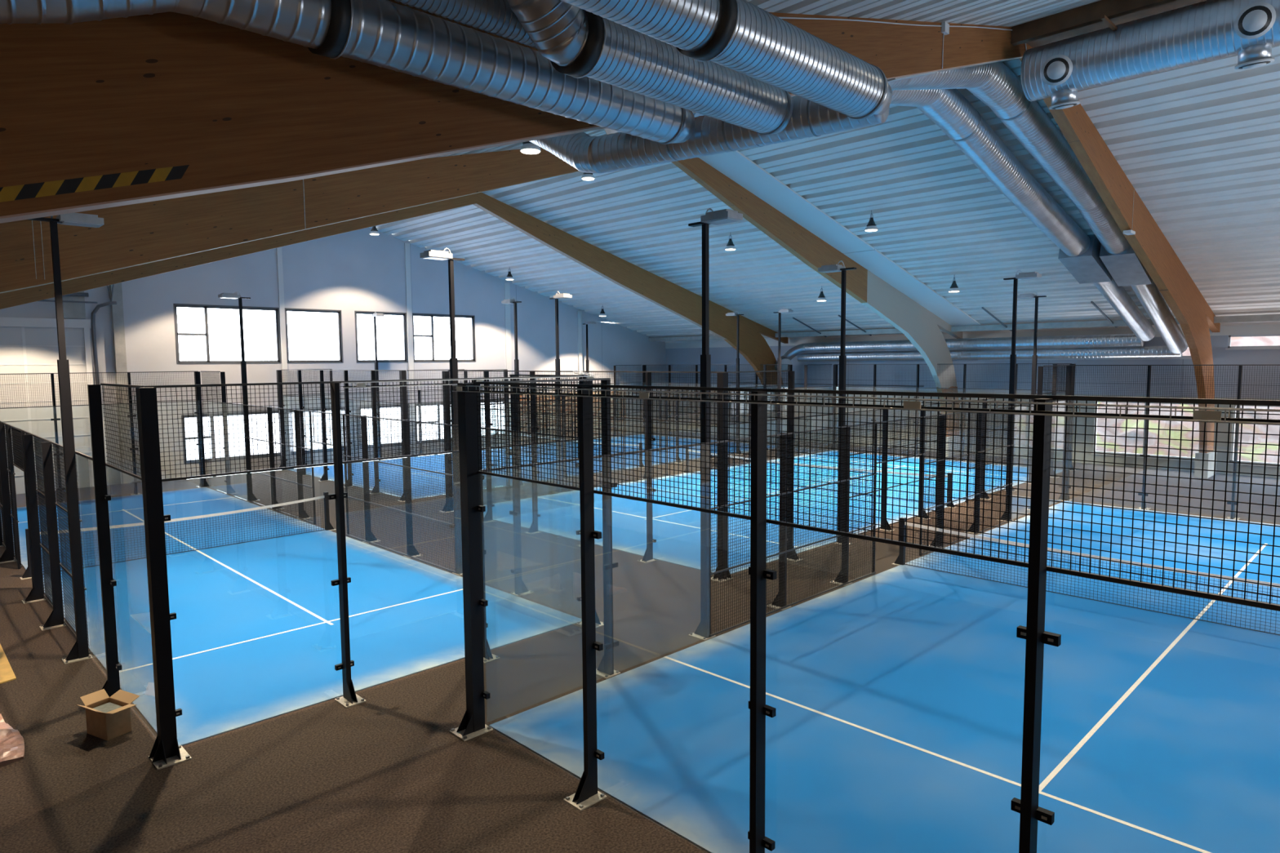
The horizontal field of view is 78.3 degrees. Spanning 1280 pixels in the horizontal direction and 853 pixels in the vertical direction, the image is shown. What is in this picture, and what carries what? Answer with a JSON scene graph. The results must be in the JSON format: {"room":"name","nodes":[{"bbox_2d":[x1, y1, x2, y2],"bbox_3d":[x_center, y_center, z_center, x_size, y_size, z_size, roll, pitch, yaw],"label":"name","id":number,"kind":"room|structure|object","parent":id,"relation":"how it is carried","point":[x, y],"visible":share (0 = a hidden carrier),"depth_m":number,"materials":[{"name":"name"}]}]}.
{"room":"sports hall","nodes":[
{"label":"sports hall","id":0,"kind":"room"},
{"bbox_2d":[0,227,666,484],"bbox_3d":[-12.169,-3.671,34.117,38.200,10.280,0.300,-5,7,-44],"label":"wall","id":1,"kind":"structure","parent":0,"point":[350,272],"depth_m":33.33,"materials":[{"name":"white paint"}]},
{"bbox_2d":[0,316,94,494],"bbox_3d":[-21.477,-0.575,24.859,7.200,5.800,0.115,-5,7,-44],"label":"door","id":2,"kind":"structure","parent":1,"relation":"in","point":[27,344],"depth_m":26.30,"materials":[{"name":"grey"}]},
{"bbox_2d":[39,284,116,383],"bbox_3d":[-20.977,-2.787,24.804,7.721,5.012,0.649,-5,7,-44],"label":"duct","id":3,"kind":"object","parent":1,"relation":"attached to","point":[73,304],"visible":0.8,"depth_m":26.82,"materials":[{"name":"grey metal"}]},
{"bbox_2d":[109,282,133,484],"bbox_3d":[-18.346,-1.840,27.790,0.320,7.784,0.220,-5,7,-44],"label":"trim","id":4,"kind":"structure","parent":1,"relation":"attached to","point":[117,310],"depth_m":27.65,"materials":[{"name":"metal"}]},
{"bbox_2d":[173,303,281,364],"bbox_3d":[-15.872,-3.543,30.363,3.760,2.230,0.172,-5,7,-44],"label":"window","id":5,"kind":"structure","parent":1,"relation":"in","point":[205,307],"depth_m":29.87,"materials":[{"name":"grey"}]},
{"bbox_2d":[181,409,285,463],"bbox_3d":[-15.822,0.367,30.706,3.710,1.840,0.172,-5,7,-44],"label":"window","id":6,"kind":"structure","parent":1,"relation":"in","point":[213,458],"depth_m":30.11,"materials":[{"name":"grey"}]},
{"bbox_2d":[276,246,291,466],"bbox_3d":[-14.379,-2.926,31.738,0.190,9.228,0.060,-5,7,-44],"label":"trim","id":7,"kind":"structure","parent":1,"relation":"attached to","point":[279,252],"depth_m":31.64,"materials":[{"name":"white"}]},
{"bbox_2d":[284,307,343,363],"bbox_3d":[-13.546,-3.752,32.645,2.350,2.230,0.172,-5,7,-44],"label":"window","id":8,"kind":"structure","parent":1,"relation":"in","point":[340,360],"depth_m":32.81,"materials":[{"name":"grey"}]},
{"bbox_2d":[289,407,346,454],"bbox_3d":[-13.513,0.159,32.970,2.350,1.840,0.172,-5,7,-44],"label":"window","id":9,"kind":"structure","parent":1,"relation":"in","point":[341,408],"depth_m":32.93,"materials":[{"name":"grey"}]},
{"bbox_2d":[354,311,408,362],"bbox_3d":[-11.433,-3.943,34.716,2.420,2.230,0.172,-5,7,-44],"label":"window","id":10,"kind":"structure","parent":1,"relation":"in","point":[404,317],"depth_m":34.97,"materials":[{"name":"grey"}]},
{"bbox_2d":[358,404,410,448],"bbox_3d":[-11.401,-0.031,35.042,2.420,1.840,0.172,-5,7,-44],"label":"window","id":11,"kind":"structure","parent":1,"relation":"in","point":[384,406],"depth_m":34.87,"materials":[{"name":"grey"}]},
{"bbox_2d":[404,243,415,454],"bbox_3d":[-10.401,-3.451,35.626,0.240,9.563,0.060,-5,7,-44],"label":"trim","id":12,"kind":"structure","parent":1,"relation":"attached to","point":[407,254],"depth_m":35.51,"materials":[{"name":"white"}]},
{"bbox_2d":[412,312,475,362],"bbox_3d":[-9.203,-4.143,36.903,3.320,2.230,0.172,-5,7,-44],"label":"window","id":13,"kind":"structure","parent":1,"relation":"in","point":[431,315],"depth_m":36.56,"materials":[{"name":"grey"}]},
{"bbox_2d":[415,400,505,443],"bbox_3d":[-8.493,-0.293,37.893,5.220,1.840,0.172,-5,7,-44],"label":"window","id":14,"kind":"structure","parent":1,"relation":"in","point":[437,404],"depth_m":36.84,"materials":[{"name":"grey"}]},
{"bbox_2d":[504,282,511,444],"bbox_3d":[-6.586,-3.088,39.427,0.300,8.145,0.050,-5,7,-44],"label":"trim","id":15,"kind":"structure","parent":1,"relation":"attached to","point":[507,288],"depth_m":39.28,"materials":[{"name":"white"}]},
{"bbox_2d":[520,391,626,444],"bbox_3d":[-3.583,-0.568,42.571,7.750,2.550,0.055,-5,7,-44],"label":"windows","id":16,"kind":"structure","parent":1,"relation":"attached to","point":[597,400],"depth_m":43.48,"materials":[{"name":"glass"}]},
{"bbox_2d":[577,311,582,383],"bbox_3d":[-3.240,-2.783,42.733,0.250,6.933,0.080,-5,7,-44],"label":"trim","id":17,"kind":"structure","parent":1,"relation":"attached to","point":[579,313],"depth_m":42.54,"materials":[{"name":"white"}]},
{"bbox_2d":[648,314,1279,341],"bbox_3d":[13.841,-4.108,32.886,0.100,0.220,37.900,-5,7,-44],"label":"trim","id":18,"kind":"structure","parent":1,"relation":"attached to","point":[1263,317],"depth_m":31.75,"materials":[{"name":"metal"}]},
{"bbox_2d":[0,431,1279,852],"bbox_3d":[1.276,2.570,20.981,38.800,0.200,38.500,-5,7,-44],"label":"floor","id":19,"kind":"structure","parent":0,"point":[385,773],"depth_m":8.87,"materials":[{"name":"rubber"}]},
{"bbox_2d":[0,644,16,684],"bbox_3d":[-9.447,3.401,10.738,1.300,0.018,2.400,-5,7,-44],"label":"plywood sheet","id":20,"kind":"object","parent":19,"relation":"on","point":[6,673],"visible":1,"depth_m":10.87,"materials":[{"name":"beige wood"}]},
{"bbox_2d":[0,713,24,767],"bbox_3d":[-7.396,3.513,8.549,1.050,0.124,1.700,-5,7,-44],"label":"wrapped package","id":21,"kind":"object","parent":19,"relation":"on","point":[11,742],"visible":1,"depth_m":8.63,"materials":[{"name":"paper"}]},
{"bbox_2d":[28,212,104,664],"bbox_3d":[-7.989,0.140,11.214,0.840,6.419,0.340,-5,7,-44],"label":"floodlight pole","id":22,"kind":"object","parent":19,"relation":"on","point":[79,651],"visible":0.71,"depth_m":11.10,"materials":[{"name":"black metal"}]},
{"bbox_2d":[0,382,143,697],"bbox_3d":[-12.341,1.040,15.429,0.335,3.998,20.000,-5,7,-44],"label":"fence","id":23,"kind":"object","parent":19,"relation":"on","point":[22,443],"visible":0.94,"depth_m":12.58,"materials":[{"name":"black metal"}]},
{"bbox_2d":[0,371,209,502],"bbox_3d":[-17.258,0.292,24.887,6.340,3.998,0.380,-5,7,-44],"label":"fence","id":24,"kind":"object","parent":19,"relation":"on","point":[203,483],"visible":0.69,"depth_m":25.40,"materials":[{"name":"black metal"}]},
{"bbox_2d":[75,688,139,741],"bbox_3d":[-6.112,3.326,9.047,0.680,0.393,0.480,2,5,27],"label":"cardboard box","id":25,"kind":"object","parent":19,"relation":"on","point":[114,723],"visible":0.98,"depth_m":8.98,"materials":[{"name":"brown cardboard"}]},
{"bbox_2d":[93,702,121,712],"bbox_3d":[-6.117,3.260,9.033,0.340,0.030,0.220,2,5,27],"label":"sheet","id":26,"kind":"object","parent":25,"relation":"in","point":[108,707],"visible":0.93,"depth_m":9.07,"materials":[{"name":"white paper"}]},
{"bbox_2d":[217,290,259,502],"bbox_3d":[-12.162,-0.883,23.905,0.840,6.419,0.340,-5,7,-44],"label":"floodlight pole","id":27,"kind":"object","parent":19,"relation":"on","point":[228,295],"visible":0.83,"depth_m":23.89,"materials":[{"name":"black metal"}]},
{"bbox_2d":[0,487,582,746],"bbox_3d":[-10.049,2.818,17.825,5.980,0.016,20.000,-5,7,-44],"label":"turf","id":28,"kind":"object","parent":19,"relation":"on","point":[255,629],"visible":0.69,"depth_m":13.23,"materials":[{"name":"blue carpet"}]},
{"bbox_2d":[19,491,335,579],"bbox_3d":[-10.053,2.338,17.785,6.340,0.980,0.200,-5,7,-44],"label":"net","id":29,"kind":"object","parent":28,"relation":"on","point":[27,575],"visible":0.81,"depth_m":18.06,"materials":[{"name":"black fabric"}]},
{"bbox_2d":[275,369,413,502],"bbox_3d":[-10.732,0.021,27.496,0.380,3.998,10.340,-5,7,-44],"label":"fence","id":30,"kind":"object","parent":19,"relation":"on","point":[402,373],"visible":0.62,"depth_m":26.93,"materials":[{"name":"black metal"}]},
{"bbox_2d":[136,375,604,769],"bbox_3d":[-2.931,1.382,10.377,6.340,3.998,0.380,-5,7,-44],"label":"fence","id":31,"kind":"object","parent":19,"relation":"on","point":[166,752],"visible":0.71,"depth_m":8.92,"materials":[{"name":"black metal"}]},
{"bbox_2d":[342,376,593,387],"bbox_3d":[-2.134,-0.631,10.953,4.100,0.068,0.111,-5,7,-44],"label":"cable tray","id":32,"kind":"object","parent":31,"relation":"attached to","point":[359,384],"visible":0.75,"depth_m":10.23,"materials":[{"name":"silver metal"}]},
{"bbox_2d":[370,311,384,457],"bbox_3d":[-11.279,-1.725,33.918,0.340,6.421,0.840,-5,7,-44],"label":"floodlight pole","id":33,"kind":"object","parent":19,"relation":"on","point":[375,315],"visible":0.7,"depth_m":33.91,"materials":[{"name":"black metal"}]},
{"bbox_2d":[200,371,583,596],"bbox_3d":[-7.791,0.630,19.890,0.335,3.998,20.000,-5,7,-44],"label":"fence","id":34,"kind":"object","parent":19,"relation":"on","point":[521,589],"visible":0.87,"depth_m":17.96,"materials":[{"name":"black metal"}]},
{"bbox_2d":[0,192,788,442],"bbox_3d":[-5.773,-3.138,27.680,37.650,10.180,0.380,-5,7,-44],"label":"roof beam","id":35,"kind":"structure","parent":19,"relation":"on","point":[687,304],"depth_m":29.28,"materials":[{"name":"wood"}]},
{"bbox_2d":[774,333,1143,370],"bbox_3d":[12.463,-3.075,34.562,1.045,1.507,16.506,-5,7,-44],"label":"duct","id":36,"kind":"object","parent":35,"relation":"attached to","point":[1116,340],"visible":0.84,"depth_m":32.77,"materials":[{"name":"metal"}]},
{"bbox_2d":[796,346,1182,361],"bbox_3d":[13.716,-3.085,33.895,0.410,0.486,16.202,-5,7,-44],"label":"duct","id":37,"kind":"object","parent":36,"relation":"attached to","point":[1146,351],"visible":0.85,"depth_m":31.93,"materials":[{"name":"silver metal"}]},
{"bbox_2d":[419,248,465,575],"bbox_3d":[-3.743,-0.243,15.378,0.840,6.419,0.340,-5,7,-44],"label":"floodlight pole","id":38,"kind":"object","parent":19,"relation":"on","point":[429,254],"visible":0.82,"depth_m":15.41,"materials":[{"name":"black metal"}]},
{"bbox_2d":[282,364,641,465],"bbox_3d":[-7.143,-0.914,38.362,20.000,3.998,0.335,-5,7,-44],"label":"fence","id":39,"kind":"object","parent":19,"relation":"on","point":[615,375],"visible":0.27,"depth_m":35.54,"materials":[{"name":"black metal"}]},
{"bbox_2d":[0,146,962,457],"bbox_3d":[0.612,-2.652,21.214,37.650,10.180,0.380,-5,7,-44],"label":"roof beam","id":40,"kind":"structure","parent":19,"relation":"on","point":[131,235],"depth_m":14.76,"materials":[{"name":"wood"}]},
{"bbox_2d":[501,296,526,486],"bbox_3d":[-4.277,-1.193,26.826,0.340,6.421,0.840,-5,7,-44],"label":"floodlight pole","id":41,"kind":"object","parent":19,"relation":"on","point":[508,301],"visible":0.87,"depth_m":26.57,"materials":[{"name":"black metal"}]},
{"bbox_2d":[289,434,777,499],"bbox_3d":[-3.476,1.347,34.830,20.000,0.016,10.000,-5,7,-44],"label":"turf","id":42,"kind":"object","parent":19,"relation":"on","point":[496,482],"visible":0.38,"depth_m":31.30,"materials":[{"name":"blue carpet"}]},
{"bbox_2d":[496,431,644,467],"bbox_3d":[-3.480,0.867,34.790,0.200,0.980,10.360,-5,7,-44],"label":"net","id":43,"kind":"object","parent":42,"relation":"on","point":[496,431],"visible":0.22,"depth_m":32.40,"materials":[{"name":"black fabric"}]},
{"bbox_2d":[549,291,572,493],"bbox_3d":[-2.516,-1.056,25.015,0.340,6.421,0.840,-5,7,-44],"label":"floodlight pole","id":44,"kind":"object","parent":19,"relation":"on","point":[562,295],"visible":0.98,"depth_m":25.00,"materials":[{"name":"black metal"}]},
{"bbox_2d":[439,370,732,582],"bbox_3d":[-1.969,0.690,18.593,0.380,3.998,10.340,-5,7,-44],"label":"fence","id":45,"kind":"object","parent":19,"relation":"on","point":[722,376],"visible":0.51,"depth_m":16.57,"materials":[{"name":"black metal"}]},
{"bbox_2d":[582,320,595,371],"bbox_3d":[-2.728,-2.494,42.303,0.340,6.421,0.840,-5,7,-44],"label":"floodlight pole","id":46,"kind":"object","parent":19,"relation":"on","point":[586,322],"visible":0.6,"depth_m":42.22,"materials":[{"name":"black metal"}]},
{"bbox_2d":[406,364,788,483],"bbox_3d":[0.158,-0.359,30.968,20.000,3.998,0.335,-5,7,-44],"label":"fence","id":47,"kind":"object","parent":19,"relation":"on","point":[465,374],"visible":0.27,"depth_m":30.42,"materials":[{"name":"black metal"}]},
{"bbox_2d":[0,0,1220,478],"bbox_3d":[7.032,-2.164,14.712,37.650,10.180,0.380,-5,7,-44],"label":"roof beam","id":48,"kind":"structure","parent":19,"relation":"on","point":[242,108],"depth_m":5.17,"materials":[{"name":"brown wood"}]},
{"bbox_2d":[0,164,189,202],"bbox_3d":[-3.765,-1.105,3.971,2.718,0.873,0.001,-5,7,-44],"label":"tape","id":49,"kind":"object","parent":48,"relation":"attached to","point":[111,180],"visible":1,"depth_m":4.53,"materials":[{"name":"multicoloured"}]},
{"bbox_2d":[777,16,1026,68],"bbox_3d":[3.884,-5.632,11.165,9.057,2.182,0.024,-5,7,-44],"label":"cable","id":50,"kind":"object","parent":48,"relation":"attached to","point":[778,16],"visible":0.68,"depth_m":10.78,"materials":[{"name":"white plastic"}]},
{"bbox_2d":[887,71,937,81],"bbox_3d":[3.966,-5.104,11.450,1.300,0.434,0.160,-5,7,-44],"label":"label plate","id":51,"kind":"object","parent":48,"relation":"attached to","point":[933,72],"visible":0.86,"depth_m":11.35,"materials":[{"name":"white plastic"}]},
{"bbox_2d":[941,22,949,35],"bbox_3d":[4.592,-5.989,11.818,0.140,0.140,0.059,-5,7,-44],"label":"junction box","id":52,"kind":"object","parent":48,"relation":"attached to","point":[945,28],"visible":1,"depth_m":11.78,"materials":[{"name":"white plastic"}]},
{"bbox_2d":[449,364,831,501],"bbox_3d":[1.620,-0.245,29.459,20.000,3.998,0.335,-5,7,-44],"label":"fence","id":53,"kind":"object","parent":19,"relation":"on","point":[507,498],"visible":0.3,"depth_m":28.48,"materials":[{"name":"black metal"}]},
{"bbox_2d":[688,208,742,640],"bbox_3d":[1.079,0.028,11.645,0.340,6.421,0.840,-5,7,-44],"label":"floodlight pole","id":54,"kind":"object","parent":19,"relation":"on","point":[703,631],"visible":0.99,"depth_m":11.69,"materials":[{"name":"black metal"}]},
{"bbox_2d":[641,364,792,439],"bbox_3d":[3.817,-1.288,41.764,0.380,3.998,10.340,-5,7,-44],"label":"fence","id":55,"kind":"object","parent":19,"relation":"on","point":[789,367],"visible":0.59,"depth_m":42.35,"materials":[{"name":"black metal"}]},
{"bbox_2d":[725,310,743,454],"bbox_3d":[4.274,-1.962,35.211,0.340,6.421,0.840,-5,7,-44],"label":"floodlight pole","id":56,"kind":"object","parent":19,"relation":"on","point":[735,313],"visible":0.77,"depth_m":35.03,"materials":[{"name":"black metal"}]},
{"bbox_2d":[483,450,1062,573],"bbox_3d":[5.287,2.015,25.927,20.000,0.016,10.000,-5,7,-44],"label":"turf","id":57,"kind":"object","parent":19,"relation":"on","point":[676,531],"visible":0.57,"depth_m":21.79,"materials":[{"name":"blue carpet"}]},
{"bbox_2d":[683,447,955,508],"bbox_3d":[5.283,1.536,25.887,0.200,0.980,10.360,-5,7,-44],"label":"net","id":58,"kind":"object","parent":57,"relation":"on","point":[688,450],"visible":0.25,"depth_m":25.12,"materials":[{"name":"black fabric"}]},
{"bbox_2d":[478,364,1068,679],"bbox_3d":[5.215,0.839,16.089,20.000,3.998,0.335,-5,7,-44],"label":"fence","id":59,"kind":"object","parent":19,"relation":"on","point":[606,670],"visible":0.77,"depth_m":13.68,"materials":[{"name":"black metal"}]},
{"bbox_2d":[773,307,793,458],"bbox_3d":[6.034,-1.826,33.399,0.340,6.421,0.840,-5,7,-44],"label":"floodlight pole","id":60,"kind":"object","parent":19,"relation":"on","point":[786,310],"visible":0.78,"depth_m":33.39,"materials":[{"name":"black metal"}]},
{"bbox_2d":[817,260,856,544],"bbox_3d":[4.486,-0.524,17.923,0.340,6.421,0.840,-5,7,-44],"label":"floodlight pole","id":61,"kind":"object","parent":19,"relation":"on","point":[831,268],"visible":0.74,"depth_m":17.72,"materials":[{"name":"black metal"}]},
{"bbox_2d":[448,382,1279,852],"bbox_3d":[1.555,1.768,5.294,0.380,3.998,10.340,-5,7,-44],"label":"fence","id":62,"kind":"object","parent":19,"relation":"on","point":[472,725],"visible":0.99,"depth_m":5.90,"materials":[{"name":"black metal"}]},
{"bbox_2d":[452,385,1279,425],"bbox_3d":[1.439,-0.160,5.175,0.111,0.068,9.900,-5,7,-44],"label":"rail","id":63,"kind":"object","parent":62,"relation":"attached to","point":[1215,416],"visible":1,"depth_m":4.73,"materials":[{"name":"silver metal"}]},
{"bbox_2d":[488,501,1279,852],"bbox_3d":[8.882,3.099,12.557,20.000,0.016,10.000,-5,7,-44],"label":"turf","id":64,"kind":"object","parent":19,"relation":"on","point":[897,693],"visible":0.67,"depth_m":9.29,"materials":[{"name":"blue carpet"}]},
{"bbox_2d":[891,517,1279,635],"bbox_3d":[8.878,2.620,12.517,0.200,0.980,10.360,-5,7,-44],"label":"net","id":65,"kind":"object","parent":64,"relation":"on","point":[900,560],"visible":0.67,"depth_m":13.56,"materials":[{"name":"black fabric"}]},
{"bbox_2d":[727,363,1071,561],"bbox_3d":[8.921,0.310,22.065,20.000,3.998,0.335,-5,7,-44],"label":"fence","id":66,"kind":"object","parent":19,"relation":"on","point":[790,374],"visible":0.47,"depth_m":19.83,"materials":[{"name":"black metal"}]},
{"bbox_2d":[830,363,1075,471],"bbox_3d":[12.580,-0.619,32.860,0.380,3.998,10.340,-5,7,-44],"label":"fence","id":67,"kind":"object","parent":19,"relation":"on","point":[835,384],"visible":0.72,"depth_m":32.55,"materials":[{"name":"black metal"}]},
{"bbox_2d":[1000,270,1041,522],"bbox_3d":[9.629,-0.742,20.030,0.340,6.421,0.840,-5,7,-44],"label":"floodlight pole","id":68,"kind":"object","parent":19,"relation":"on","point":[1028,275],"visible":0.77,"depth_m":20.01,"materials":[{"name":"black metal"}]},
{"bbox_2d":[1017,290,1046,484],"bbox_3d":[13.037,-1.293,26.308,0.340,6.421,0.840,-5,7,-44],"label":"floodlight pole","id":69,"kind":"object","parent":19,"relation":"on","point":[1030,295],"visible":0.7,"depth_m":26.12,"materials":[{"name":"black metal"}]},
{"bbox_2d":[1057,364,1279,519],"bbox_3d":[16.105,0.459,19.562,0.380,3.998,10.340,-5,7,-44],"label":"fence","id":70,"kind":"object","parent":19,"relation":"on","point":[1070,367],"visible":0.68,"depth_m":21.45,"materials":[{"name":"black metal"}]},
{"bbox_2d":[429,0,1099,158],"bbox_3d":[-5.666,-4.710,13.580,19.500,5.347,38.300,-5,7,-44],"label":"ceiling","id":71,"kind":"structure","parent":0,"point":[1010,13],"depth_m":10.91,"materials":[{"name":"white metal"}]},
{"bbox_2d":[0,0,695,144],"bbox_3d":[-2.495,-1.918,4.381,8.114,1.617,0.460,-5,7,-44],"label":"ventilation duct","id":72,"kind":"object","parent":71,"relation":"hanging from","point":[384,33],"visible":0.92,"depth_m":5.14,"materials":[{"name":"metal"}]},
{"bbox_2d":[520,141,540,154],"bbox_3d":[-2.021,-5.247,14.465,0.380,0.372,0.380,-5,7,-44],"label":"lamp","id":73,"kind":"object","parent":71,"relation":"hanging from","point":[528,148],"visible":0.57,"depth_m":14.36,"materials":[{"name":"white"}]},
{"bbox_2d":[581,172,595,180],"bbox_3d":[-1.476,-7.327,22.306,0.380,0.592,0.380,-5,7,-44],"label":"lamp","id":74,"kind":"object","parent":71,"relation":"hanging from","point":[586,176],"visible":0.61,"depth_m":22.22,"materials":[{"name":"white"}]},
{"bbox_2d":[507,0,793,135],"bbox_3d":[0.052,-2.965,5.619,3.502,1.141,0.564,-5,7,-44],"label":"ventilation duct","id":75,"kind":"object","parent":71,"relation":"hanging from","point":[578,42],"visible":0.87,"depth_m":5.51,"materials":[{"name":"metal"}]},
{"bbox_2d":[395,0,537,48],"bbox_3d":[-0.755,-2.737,5.390,2.200,0.232,0.232,-5,7,-44],"label":"duct","id":76,"kind":"object","parent":75,"relation":"attached to","point":[496,17],"visible":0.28,"depth_m":5.05,"materials":[{"name":"metal"}]},
{"bbox_2d":[529,95,889,173],"bbox_3d":[0.312,-2.995,7.541,4.046,0.879,0.502,3,6,36],"label":"duct","id":77,"kind":"object","parent":75,"relation":"attached to","point":[617,151],"visible":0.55,"depth_m":7.29,"materials":[{"name":"metal"}]},
{"bbox_2d":[561,0,892,119],"bbox_3d":[0.668,-2.925,5.293,3.444,1.106,0.584,-5,7,-44],"label":"ventilation duct","id":78,"kind":"object","parent":71,"relation":"hanging from","point":[742,37],"visible":1,"depth_m":5.16,"materials":[{"name":"metal"}]},
{"bbox_2d":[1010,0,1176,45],"bbox_3d":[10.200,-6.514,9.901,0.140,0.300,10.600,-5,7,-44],"label":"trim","id":79,"kind":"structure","parent":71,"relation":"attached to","point":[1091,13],"depth_m":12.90,"materials":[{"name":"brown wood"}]},
{"bbox_2d":[1101,14,1117,31],"bbox_3d":[8.249,-6.400,13.190,3.200,0.050,0.050,-5,7,-44],"label":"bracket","id":80,"kind":"structure","parent":71,"relation":"attached to","point":[1104,17],"depth_m":12.27,"materials":[{"name":"grey metal"}]},
{"bbox_2d":[1020,0,1279,109],"bbox_3d":[10.124,-5.779,10.302,1.111,1.102,9.600,-5,7,-44],"label":"duct","id":81,"kind":"object","parent":80,"relation":"hanging from","point":[1207,30],"visible":1,"depth_m":12.19,"materials":[{"name":"metal"}]},
{"bbox_2d":[1040,54,1072,85],"bbox_3d":[6.871,-5.879,12.960,0.202,0.454,0.470,-5,7,-44],"label":"diffuser","id":82,"kind":"object","parent":81,"relation":"attached to","point":[1055,69],"depth_m":12.94,"materials":[{"name":"white metal"}]},
{"bbox_2d":[1048,100,1079,109],"bbox_3d":[7.298,-5.524,13.512,0.470,0.110,0.470,-5,7,-44],"label":"diffuser","id":83,"kind":"object","parent":81,"relation":"attached to","point":[1055,104],"depth_m":13.40,"materials":[{"name":"white metal"}]},
{"bbox_2d":[1235,57,1274,69],"bbox_3d":[9.122,-5.386,11.665,0.470,0.110,0.470,-5,7,-44],"label":"diffuser","id":84,"kind":"object","parent":81,"relation":"attached to","point":[1242,63],"depth_m":11.57,"materials":[{"name":"white metal"}]},
{"bbox_2d":[1234,1,1275,39],"bbox_3d":[8.695,-5.741,11.112,0.202,0.454,0.470,-5,7,-44],"label":"diffuser","id":85,"kind":"object","parent":81,"relation":"attached to","point":[1255,20],"depth_m":11.09,"materials":[{"name":"white metal"}]},
{"bbox_2d":[1024,0,1206,48],"bbox_3d":[10.762,-6.675,10.444,1.420,0.120,10.600,-5,7,-44],"label":"trim","id":86,"kind":"structure","parent":71,"relation":"attached to","point":[1181,3],"depth_m":13.24,"materials":[{"name":"brown wood"}]},
{"bbox_2d":[368,44,1279,342],"bbox_3d":[8.157,-5.979,27.133,19.300,5.296,38.300,-5,7,-44],"label":"ceiling","id":87,"kind":"structure","parent":0,"point":[1198,144],"depth_m":23.88,"materials":[{"name":"white metal"}]},
{"bbox_2d":[724,234,736,250],"bbox_3d":[3.096,-6.350,26.893,0.380,0.592,0.380,-5,7,-44],"label":"lamp","id":88,"kind":"object","parent":87,"relation":"hanging from","point":[730,246],"visible":1,"depth_m":26.82,"materials":[{"name":"black"}]},
{"bbox_2d":[698,150,980,325],"bbox_3d":[7.625,-5.910,26.895,17.000,4.429,1.200,-5,7,-44],"label":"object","id":89,"kind":"structure","parent":87,"relation":"attached to","point":[735,166],"depth_m":25.27,"materials":[{"name":"white"}]},
{"bbox_2d":[864,210,878,231],"bbox_3d":[6.814,-6.067,23.127,0.380,0.592,0.380,-5,7,-44],"label":"lamp","id":90,"kind":"object","parent":87,"relation":"hanging from","point":[871,226],"visible":1,"depth_m":23.05,"materials":[{"name":"black"}]},
{"bbox_2d":[604,88,1155,341],"bbox_3d":[9.009,-4.843,19.123,26.190,5.207,0.880,-5,7,-44],"label":"duct","id":91,"kind":"object","parent":87,"relation":"hanging from","point":[1079,251],"visible":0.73,"depth_m":19.03,"materials":[{"name":"metal"}]},
{"bbox_2d":[693,61,1187,353],"bbox_3d":[9.740,-4.627,18.482,26.304,5.800,0.880,-5,7,-44],"label":"duct","id":92,"kind":"object","parent":87,"relation":"hanging from","point":[994,84],"visible":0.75,"depth_m":17.95,"materials":[{"name":"metal"}]},
{"bbox_2d":[665,333,1279,478],"bbox_3d":[14.967,-1.554,34.190,0.300,5.600,37.900,-5,7,-44],"label":"wall","id":93,"kind":"structure","parent":0,"point":[721,356],"depth_m":33.00,"materials":[{"name":"grey paint"}]},
{"bbox_2d":[667,389,803,440],"bbox_3d":[5.050,-0.791,44.087,0.060,2.600,9.600,-5,7,-44],"label":"sheeting","id":94,"kind":"object","parent":93,"relation":"attached to","point":[796,407],"visible":0.16,"depth_m":43.75,"materials":[{"name":"beige"}]},
{"bbox_2d":[728,382,924,386],"bbox_3d":[8.944,-2.150,40.020,0.050,0.063,11.500,-5,7,-44],"label":"pipe","id":95,"kind":"object","parent":93,"relation":"attached to","point":[728,382],"visible":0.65,"depth_m":38.56,"materials":[{"name":"grey metal"}]},
{"bbox_2d":[665,324,1279,348],"bbox_3d":[14.831,-3.876,33.881,0.030,0.382,37.900,-5,7,-44],"label":"trim","id":96,"kind":"structure","parent":93,"relation":"attached to","point":[1268,329],"depth_m":33.04,"materials":[{"name":"white"}]},
{"bbox_2d":[977,347,1084,360],"bbox_3d":[16.184,-3.011,32.644,0.220,0.500,4.150,-5,7,-44],"label":"window","id":97,"kind":"structure","parent":93,"relation":"in","point":[1053,348],"depth_m":32.12,"materials":[{"name":"white"}]},
{"bbox_2d":[1084,346,1191,359],"bbox_3d":[19.078,-2.791,29.713,0.220,0.500,4.000,-5,7,-44],"label":"window","id":98,"kind":"structure","parent":93,"relation":"in","point":[1182,357],"depth_m":29.66,"materials":[{"name":"white"}]},
{"bbox_2d":[1225,333,1279,350],"bbox_3d":[23.952,-2.744,24.747,0.220,0.510,8.900,-5,7,-44],"label":"window","id":99,"kind":"structure","parent":93,"relation":"in","point":[1229,347],"depth_m":27.39,"materials":[{"name":"white"}]},
{"bbox_2d":[1227,404,1279,467],"bbox_3d":[22.418,0.366,26.597,0.220,2.130,3.950,-5,7,-44],"label":"window","id":100,"kind":"structure","parent":93,"relation":"in","point":[1234,406],"depth_m":27.76,"materials":[{"name":"white"}]},
{"label":"outside","id":101,"kind":"structure","parent":0,"visible":0},
{"bbox_2d":[184,402,504,460],"bbox_3d":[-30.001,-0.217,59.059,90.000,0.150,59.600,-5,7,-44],"label":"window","id":102,"kind":"structure","parent":101,"point":[190,424],"depth_m":52.25,"materials":[{"name":"grey glass"}]},
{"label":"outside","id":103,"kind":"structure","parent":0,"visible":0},
{"bbox_2d":[1091,336,1279,463],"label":"window","id":104,"kind":"structure","parent":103,"point":[1246,340],"depth_m":35.06,"materials":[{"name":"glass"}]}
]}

